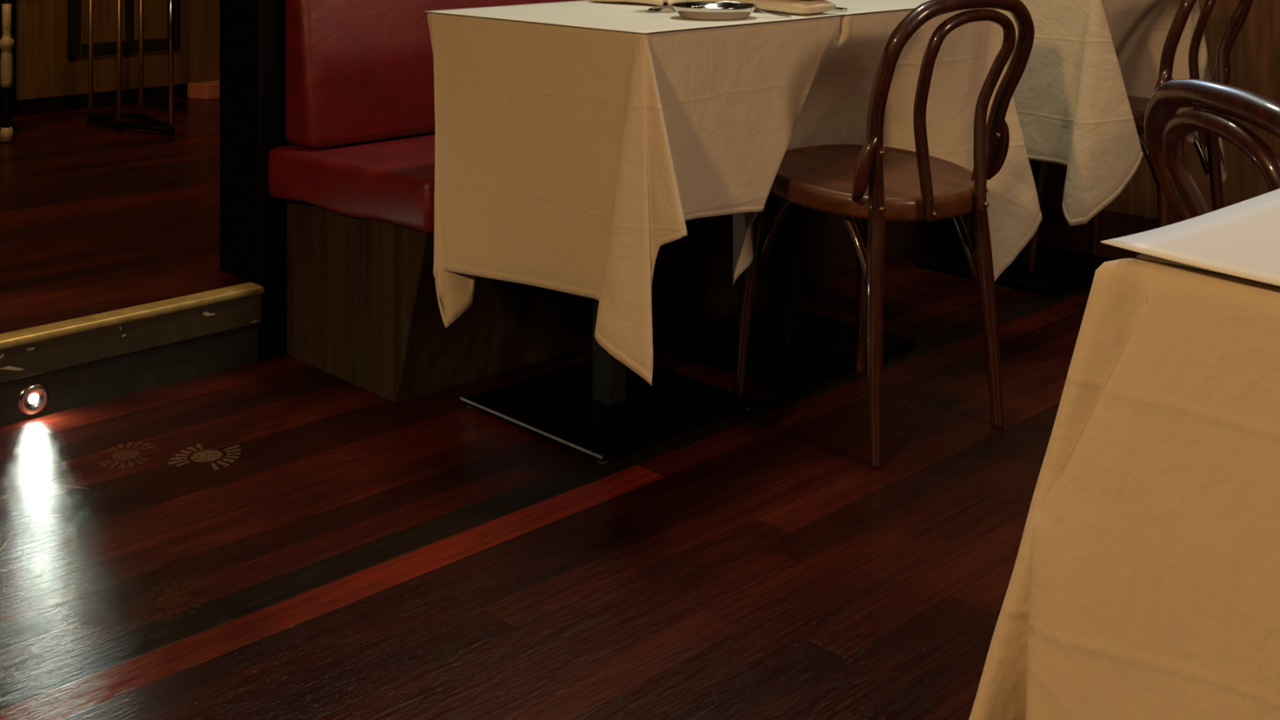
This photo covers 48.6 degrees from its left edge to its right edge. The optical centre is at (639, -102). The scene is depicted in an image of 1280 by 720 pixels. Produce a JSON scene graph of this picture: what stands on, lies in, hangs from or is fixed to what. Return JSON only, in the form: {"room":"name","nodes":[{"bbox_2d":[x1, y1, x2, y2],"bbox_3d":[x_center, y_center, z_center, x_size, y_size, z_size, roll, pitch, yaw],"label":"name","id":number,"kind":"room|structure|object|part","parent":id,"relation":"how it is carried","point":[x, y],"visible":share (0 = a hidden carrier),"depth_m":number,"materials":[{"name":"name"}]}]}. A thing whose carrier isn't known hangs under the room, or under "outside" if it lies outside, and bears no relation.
{"room":"restaurant dining room","nodes":[
{"label":"restaurant dining room","id":0,"kind":"room"},
{"bbox_2d":[0,96,250,333],"bbox_3d":[-2.531,0.920,3.812,6.850,0.220,3.598,0,0,-44],"label":"floor","id":1,"kind":"structure","parent":0,"point":[95,218],"depth_m":3.67,"materials":[{"name":"brown wood"}]},
{"bbox_2d":[0,0,13,142],"bbox_3d":[-2.305,0.485,4.697,0.380,0.650,0.360,0,0,-44],"label":"baluster","id":2,"kind":"object","parent":1,"relation":"on","point":[6,42],"visible":1,"depth_m":4.69,"materials":[{"name":"beige wood"}]},
{"bbox_3d":[-2.100,0.510,4.700,0.032,0.600,0.032,0,0,-44],"label":"leg","id":3,"kind":"part","parent":2,"relation":"part of","materials":[{"name":"beige wood"}]},
{"bbox_2d":[0,0,16,116],"bbox_3d":[-4.008,-0.560,3.720,4.595,2.740,0.080,0,0,-44],"label":"trim","id":4,"kind":"structure","parent":1,"relation":"on","point":[13,32],"depth_m":5.28,"materials":[{"name":"black paint"}]},
{"bbox_2d":[16,0,219,113],"bbox_3d":[-2.097,0.270,5.674,0.940,1.080,0.380,0,0,-44],"label":"wall","id":5,"kind":"structure","parent":1,"relation":"on","point":[52,35],"depth_m":5.50,"materials":[{"name":"brown wood"}]},
{"bbox_3d":[-2.017,0.262,5.547,0.445,0.683,0.014,0,0,-44],"label":"moulding","id":6,"kind":"part","parent":5,"relation":"part of","materials":[{"name":"brown wood"}]},
{"bbox_2d":[86,0,175,136],"bbox_3d":[-1.769,0.422,4.989,0.172,0.775,0.494,0,0,-44],"label":"metal stand","id":7,"kind":"object","parent":1,"relation":"on","point":[106,118],"visible":1,"depth_m":4.93,"materials":[{"name":"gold metal"}]},
{"bbox_3d":[-1.980,0.430,5.111,0.017,0.760,0.017,0,0,-44],"label":"leg","id":8,"kind":"part","parent":7,"relation":"part of","materials":[{"name":"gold metal"}]},
{"bbox_3d":[-1.812,0.430,4.934,0.017,0.760,0.017,0,0,-44],"label":"leg","id":9,"kind":"part","parent":7,"relation":"part of","materials":[{"name":"gold metal"}]},
{"bbox_3d":[-1.771,0.788,4.992,0.172,0.019,0.486,0,0,-44],"label":"frame","id":10,"kind":"part","parent":7,"relation":"part of","materials":[{"name":"black metal"}]},
{"bbox_3d":[-1.804,0.430,5.127,0.017,0.760,0.017,0,0,-44],"label":"leg","id":11,"kind":"part","parent":7,"relation":"part of","materials":[{"name":"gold metal"}]},
{"bbox_3d":[-1.598,0.430,4.829,0.017,0.760,0.017,0,0,-44],"label":"leg","id":12,"kind":"part","parent":7,"relation":"part of","materials":[{"name":"gold metal"}]},
{"bbox_2d":[187,80,219,99],"bbox_3d":[-1.694,0.779,5.797,0.288,0.062,0.096,0,0,-44],"label":"step block","id":13,"kind":"object","parent":1,"relation":"on","point":[210,90],"visible":0.44,"depth_m":5.71,"materials":[{"name":"wood"}]},
{"bbox_2d":[219,0,295,360],"bbox_3d":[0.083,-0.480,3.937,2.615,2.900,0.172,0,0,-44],"label":"pillar","id":14,"kind":"structure","parent":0,"point":[253,223],"depth_m":3.00,"materials":[{"name":"black paint"}]},
{"bbox_2d":[0,324,257,426],"bbox_3d":[-2.273,0.917,1.552,4.083,0.105,0.011,0,0,-44],"label":"step riser","id":15,"kind":"structure","parent":14,"relation":"attached to","point":[75,386],"depth_m":2.78,"materials":[{"name":"paint"}]},
{"bbox_2d":[17,382,49,415],"bbox_3d":[-1.130,0.934,2.643,0.060,0.060,0.006,0,0,-44],"label":"step light","id":16,"kind":"object","parent":15,"relation":"attached to","point":[34,397],"visible":1,"depth_m":2.64,"materials":[{"name":"silver metal"}]},
{"bbox_2d":[0,293,262,382],"bbox_3d":[-2.266,0.854,1.545,4.083,0.063,0.031,0,0,-44],"label":"step riser","id":17,"kind":"structure","parent":14,"relation":"attached to","point":[37,357],"depth_m":2.75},
{"bbox_2d":[0,282,264,349],"bbox_3d":[-2.268,0.815,1.547,4.083,0.016,0.054,0,0,-44],"label":"trim","id":18,"kind":"structure","parent":14,"relation":"attached to","point":[43,332],"depth_m":2.75,"materials":[{"name":"gold metal"}]},
{"bbox_2d":[0,207,1176,719],"bbox_3d":[0.364,1.010,0.811,6.850,0.080,5.062,0,0,-44],"label":"floor","id":19,"kind":"structure","parent":0,"point":[282,537],"depth_m":2.14,"materials":[{"name":"brown wood"}]},
{"bbox_2d":[460,297,756,463],"bbox_3d":[-0.018,0.596,2.658,0.500,0.748,0.585,0,0,-44],"label":"bistro table","id":20,"kind":"object","parent":19,"relation":"on","point":[598,408],"visible":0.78,"depth_m":2.67,"materials":[{"name":"black metal"}]},
{"bbox_3d":[-0.059,0.959,2.702,0.400,0.010,0.400,0,0,-44],"label":"plate","id":21,"kind":"part","parent":20,"relation":"part of","materials":[{"name":"black metal"}]},
{"bbox_2d":[426,12,839,386],"bbox_3d":[-0.011,0.494,2.603,0.587,0.553,0.696,0,0,-44],"label":"tablecloth","id":22,"kind":"object","parent":20,"relation":"on","point":[566,157],"visible":0.91,"depth_m":2.42,"materials":[{"name":"fabric"}]},
{"bbox_2d":[425,0,844,33],"bbox_3d":[-0.017,0.215,2.657,0.515,0.002,0.603,0,0,-44],"label":"tabletop","id":23,"kind":"object","parent":22,"relation":"on","point":[633,17],"visible":0.75,"depth_m":2.57,"materials":[{"name":"white fabric"}]},
{"bbox_2d":[587,0,686,5],"bbox_3d":[-0.005,0.195,2.878,0.200,0.037,0.088,0,0,40],"label":"napkin","id":24,"kind":"object","parent":23,"relation":"on","point":[659,2],"visible":0.85,"depth_m":2.82,"materials":[{"name":"fabric"}]},
{"bbox_2d":[647,0,675,12],"bbox_3d":[0.049,0.126,2.694,0.074,0.175,0.074,0,0,-26],"label":"wine glass","id":25,"kind":"object","parent":23,"relation":"on","point":[665,7],"visible":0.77,"depth_m":2.67,"materials":[{"name":"clear glass"}]},
{"bbox_3d":[0.049,0.169,2.694,0.011,0.070,0.011,0,0,-44],"label":"stem","id":26,"kind":"part","parent":25,"relation":"part of","materials":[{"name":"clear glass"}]},
{"bbox_2d":[671,1,757,19],"bbox_3d":[0.134,0.202,2.544,0.155,0.022,0.155,0,0,-44],"label":"dish","id":27,"kind":"object","parent":23,"relation":"on","point":[717,11],"visible":0.96,"depth_m":2.49,"materials":[{"name":"white ceramic"}]},
{"bbox_2d":[688,0,791,17],"bbox_3d":[0.168,0.199,2.550,0.207,0.028,0.022,0,0,3],"label":"fork","id":28,"kind":"object","parent":23,"relation":"on","point":[721,2],"visible":0.91,"depth_m":2.54,"materials":[{"name":"silver metal"}]},
{"bbox_2d":[686,0,836,14],"bbox_3d":[0.229,0.186,2.701,0.093,0.058,0.300,0,0,-44],"label":"napkin","id":29,"kind":"object","parent":23,"relation":"on","point":[793,6],"visible":0.62,"depth_m":2.61,"materials":[{"name":"fabric"}]},
{"bbox_2d":[268,0,1066,403],"bbox_3d":[0.314,0.495,3.679,2.560,0.950,0.516,0,0,-44],"label":"bench","id":30,"kind":"object","parent":19,"relation":"on","point":[357,180],"visible":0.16,"depth_m":2.94,"materials":[{"name":"red leather"}]},
{"bbox_2d":[268,132,435,232],"bbox_3d":[0.314,0.579,3.679,2.560,0.111,0.516,0,0,-44],"label":"seat cushion","id":31,"kind":"object","parent":30,"relation":"on","point":[383,183],"depth_m":2.83,"materials":[{"name":"red leather"}]},
{"bbox_2d":[285,0,582,149],"bbox_3d":[0.191,0.271,3.833,2.523,0.501,0.122,0,0,-44],"label":"cushion","id":32,"kind":"object","parent":30,"relation":"on","point":[359,73],"depth_m":3.01,"materials":[{"name":"red leather"}]},
{"bbox_3d":[0.329,0.798,3.699,2.510,0.343,0.507,0,0,-44],"label":"panel","id":33,"kind":"part","parent":30,"relation":"part of","materials":[{"name":"brown wood"}]},
{"bbox_2d":[653,193,915,391],"bbox_3d":[0.355,0.596,3.016,0.500,0.748,0.585,0,0,-44],"label":"bistro table","id":34,"kind":"object","parent":19,"relation":"on","point":[789,346],"visible":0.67,"depth_m":3.04,"materials":[{"name":"black metal"}]},
{"bbox_3d":[0.313,0.959,3.059,0.400,0.010,0.400,0,0,-44],"label":"plate","id":35,"kind":"part","parent":34,"relation":"part of","materials":[{"name":"black metal"}]},
{"bbox_2d":[786,8,1042,281],"bbox_3d":[0.350,0.508,2.964,0.717,0.581,0.685,0,0,-44],"label":"tablecloth","id":36,"kind":"object","parent":34,"relation":"on","point":[834,110],"visible":0.3,"depth_m":2.88,"materials":[{"name":"fabric"}]},
{"bbox_2d":[822,0,929,14],"bbox_3d":[0.356,0.215,3.014,0.510,0.002,0.603,0,0,-44],"label":"topper","id":37,"kind":"object","parent":36,"relation":"on","point":[854,6],"visible":0.34,"depth_m":2.84,"materials":[{"name":"white fabric"}]},
{"bbox_2d":[831,7,847,11],"bbox_3d":[0.295,0.209,2.728,0.226,0.006,0.020,0,0,37],"label":"knife","id":38,"kind":"object","parent":37,"relation":"on","point":[837,8],"visible":0.23,"depth_m":2.67,"materials":[{"name":"silver metal"}]},
{"bbox_2d":[732,0,1034,468],"bbox_3d":[0.451,0.567,2.620,0.391,0.808,0.475,0,0,-36],"label":"bentwood chair","id":39,"kind":"object","parent":19,"relation":"on","point":[873,183],"visible":0.97,"depth_m":2.52,"materials":[{"name":"brown wood"}]},
{"bbox_3d":[0.211,0.751,2.692,0.080,0.440,0.033,0,0,28],"label":"leg","id":40,"kind":"part","parent":39,"relation":"part of","materials":[{"name":"brown wood"}]},
{"bbox_3d":[0.459,0.751,2.870,0.033,0.440,0.080,0,0,-9],"label":"leg","id":41,"kind":"part","parent":39,"relation":"part of","materials":[{"name":"brown wood"}]},
{"bbox_3d":[0.433,0.526,2.644,0.391,0.069,0.396,0,0,-36],"label":"seat","id":42,"kind":"part","parent":39,"relation":"part of","materials":[{"name":"brown wood"}]},
{"bbox_2d":[912,160,1115,296],"bbox_3d":[1.042,0.596,3.680,0.500,0.748,0.585,0,0,-44],"label":"bistro table","id":43,"kind":"object","parent":19,"relation":"on","point":[1056,269],"visible":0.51,"depth_m":3.67,"materials":[{"name":"black metal"}]},
{"bbox_3d":[1.000,0.959,3.724,0.400,0.010,0.400,0,0,-44],"label":"plate","id":44,"kind":"part","parent":43,"relation":"part of","materials":[{"name":"black metal"}]},
{"bbox_2d":[995,0,1226,226],"bbox_3d":[1.060,0.491,3.668,0.621,0.548,0.680,0,0,-44],"label":"tablecloth","id":45,"kind":"object","parent":43,"relation":"on","point":[1073,106],"visible":0.59,"depth_m":3.35,"materials":[{"name":"fabric"}]},
{"bbox_2d":[1026,0,1253,271],"bbox_3d":[1.272,0.567,3.578,0.391,0.808,0.475,0,0,-44],"label":"bentwood chair","id":46,"kind":"object","parent":19,"relation":"on","point":[1221,73],"visible":0.47,"depth_m":3.50,"materials":[{"name":"brown wood"}]},
{"bbox_3d":[1.025,0.751,3.615,0.080,0.440,0.033,0,0,19],"label":"leg","id":47,"kind":"part","parent":46,"relation":"part of","materials":[{"name":"brown wood"}]},
{"bbox_3d":[1.245,0.751,3.827,0.033,0.440,0.080,0,0,-17],"label":"leg","id":48,"kind":"part","parent":46,"relation":"part of","materials":[{"name":"brown wood"}]},
{"bbox_3d":[1.252,0.526,3.600,0.391,0.069,0.396,0,0,-44],"label":"seat","id":49,"kind":"part","parent":46,"relation":"part of","materials":[{"name":"brown wood"}]},
{"bbox_2d":[1144,79,1279,222],"bbox_3d":[0.770,0.575,1.396,0.466,0.792,0.384,0,0,-8],"label":"bentwood chair","id":50,"kind":"object","parent":19,"relation":"on","point":[1166,132],"visible":0.47,"depth_m":1.40,"materials":[{"name":"brown wood"}]},
{"bbox_2d":[1102,0,1279,222],"bbox_3d":[2.775,-0.480,3.137,0.150,2.900,5.062,0,0,-44],"label":"wall","id":51,"kind":"structure","parent":0,"point":[1255,55],"depth_m":4.11,"materials":[{"name":"brown wood"}]},
{"bbox_3d":[0.681,0.596,0.811,0.500,0.748,0.585,0,0,-44],"label":"bistro table","id":52,"kind":"object","parent":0,"visible":0},
{"bbox_2d":[968,257,1279,719],"bbox_3d":[0.660,0.534,0.830,0.650,0.633,0.792,0,0,-44],"label":"tablecloth","id":53,"kind":"object","parent":52,"relation":"on","point":[1144,583],"visible":0.92,"depth_m":0.81,"materials":[{"name":"fabric"}]},
{"bbox_2d":[1136,253,1221,273],"bbox_3d":[0.686,0.215,0.814,0.506,0.002,0.592,0,0,-44],"label":"topper","id":54,"kind":"object","parent":53,"relation":"on","point":[1140,255],"visible":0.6,"depth_m":0.84,"materials":[{"name":"white fabric"}]},
{"bbox_2d":[1100,188,1279,286],"bbox_3d":[0.669,0.209,0.811,0.511,0.008,0.602,0,0,-44],"label":"tabletop","id":55,"kind":"object","parent":54,"relation":"on","point":[1242,239],"visible":1,"depth_m":0.86,"materials":[{"name":"white fabric"}]}
]}

